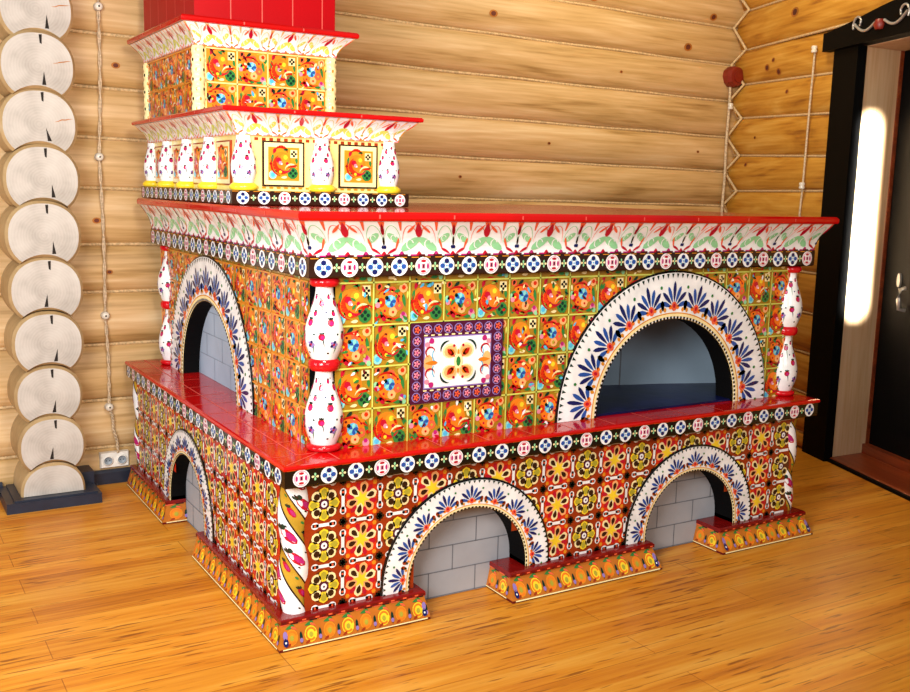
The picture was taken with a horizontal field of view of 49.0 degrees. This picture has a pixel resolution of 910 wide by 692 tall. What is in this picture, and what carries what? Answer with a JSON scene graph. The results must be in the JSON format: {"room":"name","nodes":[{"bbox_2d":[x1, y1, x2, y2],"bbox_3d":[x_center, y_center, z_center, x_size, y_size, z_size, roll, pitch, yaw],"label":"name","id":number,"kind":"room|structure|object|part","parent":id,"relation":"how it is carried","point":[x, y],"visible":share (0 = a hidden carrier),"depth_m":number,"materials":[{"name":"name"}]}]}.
{"room":"traditional dwelling","nodes":[
{"label":"traditional dwelling","id":0,"kind":"room"},
{"bbox_2d":[0,0,85,497],"bbox_3d":[-1.779,-0.780,4.228,0.304,2.821,0.384,-4,10,-31],"label":"stacked log ends","id":1,"kind":"structure","parent":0,"point":[40,237],"depth_m":4.13,"materials":[{"name":"beige wood"}]},
{"bbox_2d":[0,0,743,485],"bbox_3d":[-0.432,-0.905,5.240,5.127,2.916,0.269,-4,10,-31],"label":"wall","id":2,"kind":"structure","parent":0,"point":[591,103],"depth_m":5.34,"materials":[{"name":"brown wood"}]},
{"bbox_2d":[0,465,130,514],"bbox_3d":[-0.373,0.525,5.221,5.040,0.101,0.317,-4,10,-31],"label":"baseboard","id":3,"kind":"structure","parent":2,"relation":"attached to","point":[11,500],"depth_m":4.30,"materials":[{"name":"black wood"}]},
{"bbox_2d":[93,0,119,452],"bbox_3d":[-1.551,-0.820,4.403,0.072,2.666,0.045,-4,10,-31],"label":"cable","id":4,"kind":"object","parent":2,"relation":"attached to","point":[97,6],"visible":1,"depth_m":4.43,"materials":[{"name":"fabric"}]},
{"bbox_2d":[99,449,128,468],"bbox_3d":[-1.579,0.524,4.630,0.130,0.072,0.038,-4,10,-31],"label":"wall socket","id":5,"kind":"object","parent":2,"relation":"attached to","point":[107,459],"visible":1,"depth_m":4.62,"materials":[{"name":"white plastic"}]},
{"bbox_2d":[103,456,113,465],"bbox_3d":[-1.597,0.528,4.601,0.049,0.048,0.008,-4,10,-31],"label":"outlet","id":6,"kind":"object","parent":5,"relation":"attached to","point":[107,460],"depth_m":4.60,"materials":[{"name":"white plastic"}]},
{"bbox_2d":[116,454,126,463],"bbox_3d":[-1.544,0.525,4.633,0.049,0.048,0.008,-4,10,-31],"label":"outlet","id":7,"kind":"object","parent":5,"relation":"attached to","point":[120,458],"depth_m":4.63,"materials":[{"name":"white plastic"}]},
{"bbox_2d":[720,87,732,211],"bbox_3d":[1.715,-1.090,6.330,0.036,1.080,0.039,-4,10,-31],"label":"cable","id":8,"kind":"object","parent":2,"relation":"attached to","point":[730,105],"visible":0.79,"depth_m":6.31,"materials":[{"name":"fabric"}]},
{"bbox_2d":[723,66,743,86],"bbox_3d":[1.743,-1.680,6.236,0.132,0.126,0.083,-4,10,-31],"label":"junction box","id":9,"kind":"object","parent":2,"relation":"attached to","point":[733,75],"visible":1,"depth_m":6.21,"materials":[{"name":"red plastic"}]},
{"bbox_3d":[1.762,-1.675,6.206,0.072,0.068,0.011,-4,10,-31],"label":"box lid","id":10,"kind":"part","parent":9,"relation":"part of","materials":[{"name":"red plastic"}]},
{"bbox_2d":[0,445,909,691],"bbox_3d":[0.854,1.061,2.456,9.000,0.043,6.984,-4,10,-31],"label":"floor","id":11,"kind":"structure","parent":0,"point":[106,596],"depth_m":3.22,"materials":[{"name":"brown wood"}]},
{"bbox_2d":[125,0,838,653],"bbox_3d":[0.044,-0.728,4.187,2.398,2.916,1.972,-4,10,-31],"label":"stove","id":12,"kind":"object","parent":11,"relation":"on","point":[364,404],"visible":1,"depth_m":3.53,"materials":[{"name":"ceramic"}]},
{"bbox_2d":[155,146,161,182],"bbox_3d":[-1.252,-0.771,4.250,0.016,0.155,0.155,-4,10,-31],"label":"picture","id":13,"kind":"object","parent":12,"relation":"on","point":[157,148],"depth_m":4.28,"materials":[{"name":"orange ceramic"}]},
{"bbox_2d":[173,144,180,183],"bbox_3d":[-1.111,-0.731,4.019,0.016,0.155,0.155,-4,10,-31],"label":"picture","id":14,"kind":"object","parent":12,"relation":"on","point":[176,147],"depth_m":4.04,"materials":[{"name":"orange ceramic"}]},
{"bbox_2d":[193,142,202,183],"bbox_3d":[-0.967,-0.690,3.781,0.016,0.155,0.155,-4,10,-31],"label":"picture","id":15,"kind":"object","parent":12,"relation":"on","point":[197,146],"depth_m":3.80,"materials":[{"name":"orange ceramic"}]},
{"bbox_2d":[216,140,232,184],"bbox_3d":[-0.818,-0.649,3.538,0.016,0.155,0.155,-4,10,-31],"label":"picture","id":16,"kind":"object","parent":12,"relation":"on","point":[224,148],"depth_m":3.52,"materials":[{"name":"orange ceramic"}]},
{"bbox_3d":[-0.895,-1.216,4.122,0.682,0.072,0.807,-4,10,-31],"label":"cornice","id":17,"kind":"part","parent":12,"relation":"part of","materials":[{"name":"white ceramic"}]},
{"bbox_3d":[-0.890,-1.262,4.107,0.707,0.024,0.817,-4,10,-31],"label":"cornice","id":18,"kind":"part","parent":12,"relation":"part of","materials":[{"name":"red ceramic"}]},
{"bbox_3d":[-0.764,-0.853,4.013,0.732,0.072,1.232,-4,10,-31],"label":"cornice","id":19,"kind":"part","parent":12,"relation":"part of","materials":[{"name":"white ceramic"}]},
{"bbox_3d":[-0.759,-0.896,3.998,0.758,0.019,1.242,-4,10,-31],"label":"cornice","id":20,"kind":"part","parent":12,"relation":"part of","materials":[{"name":"red ceramic"}]},
{"bbox_2d":[262,140,303,186],"bbox_3d":[-0.600,-0.636,3.493,0.155,0.155,0.016,-4,10,-31],"label":"picture","id":21,"kind":"object","parent":12,"relation":"on","point":[282,160],"depth_m":3.49,"materials":[{"name":"ceramic"}]},
{"bbox_2d":[338,144,377,188],"bbox_3d":[-0.353,-0.653,3.640,0.155,0.155,0.016,-4,10,-31],"label":"picture","id":22,"kind":"object","parent":12,"relation":"on","point":[357,163],"depth_m":3.64,"materials":[{"name":"ceramic"}]},
{"bbox_2d":[409,318,503,404],"bbox_3d":[0.006,0.048,3.296,0.353,0.266,0.021,-4,10,-31],"label":"picture","id":23,"kind":"object","parent":12,"relation":"attached to","point":[453,361],"depth_m":3.29,"materials":[{"name":"ceramic"}]},
{"bbox_2d":[125,359,819,471],"bbox_3d":[-0.005,0.150,4.317,2.324,0.015,1.956,-4,10,-31],"label":"countertop","id":24,"kind":"structure","parent":12,"relation":"on","point":[210,399],"depth_m":3.48,"materials":[{"name":"red ceramic"}]},
{"bbox_3d":[0.066,-0.507,4.243,2.306,0.107,1.861,-4,10,-31],"label":"cornice","id":25,"kind":"part","parent":12,"relation":"part of","materials":[{"name":"white ceramic"}]},
{"bbox_3d":[0.072,-0.573,4.224,2.331,0.029,1.868,-4,10,-31],"label":"cornice","id":26,"kind":"part","parent":12,"relation":"part of","materials":[{"name":"red ceramic"}]},
{"bbox_3d":[0.671,0.192,4.083,1.051,0.007,0.583,-4,10,-31],"label":"hearth plate","id":27,"kind":"part","parent":12,"relation":"part of","materials":[{"name":"black metal"}]},
{"bbox_2d":[723,0,892,446],"bbox_3d":[2.166,-0.803,4.894,0.300,2.952,3.348,0,9,-11],"label":"wall","id":28,"kind":"structure","parent":0,"point":[776,38],"depth_m":5.72,"materials":[{"name":"orange wood"}]},
{"bbox_2d":[792,46,817,343],"bbox_3d":[1.915,-0.707,5.541,0.034,1.848,0.053,0,9,-11],"label":"cable","id":29,"kind":"object","parent":28,"relation":"attached to","point":[814,48],"visible":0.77,"depth_m":5.47,"materials":[{"name":"fabric"}]},
{"bbox_2d":[802,0,909,500],"bbox_3d":[2.128,-0.540,5.245,0.427,2.322,2.664,0,9,-11],"label":"door","id":30,"kind":"structure","parent":28,"relation":"in","point":[859,369],"depth_m":5.22,"materials":[{"name":"black wood"}]},
{"bbox_3d":[2.119,-0.365,4.682,0.076,2.149,1.451,0,9,-11],"label":"casing","id":31,"kind":"part","parent":30,"relation":"part of","materials":[{"name":"black wood"}]},
{"bbox_3d":[2.289,-0.276,5.161,0.060,0.197,0.088,0,9,-11],"label":"handle","id":32,"kind":"part","parent":30,"relation":"part of","materials":[{"name":"silver metal"}]}
]}

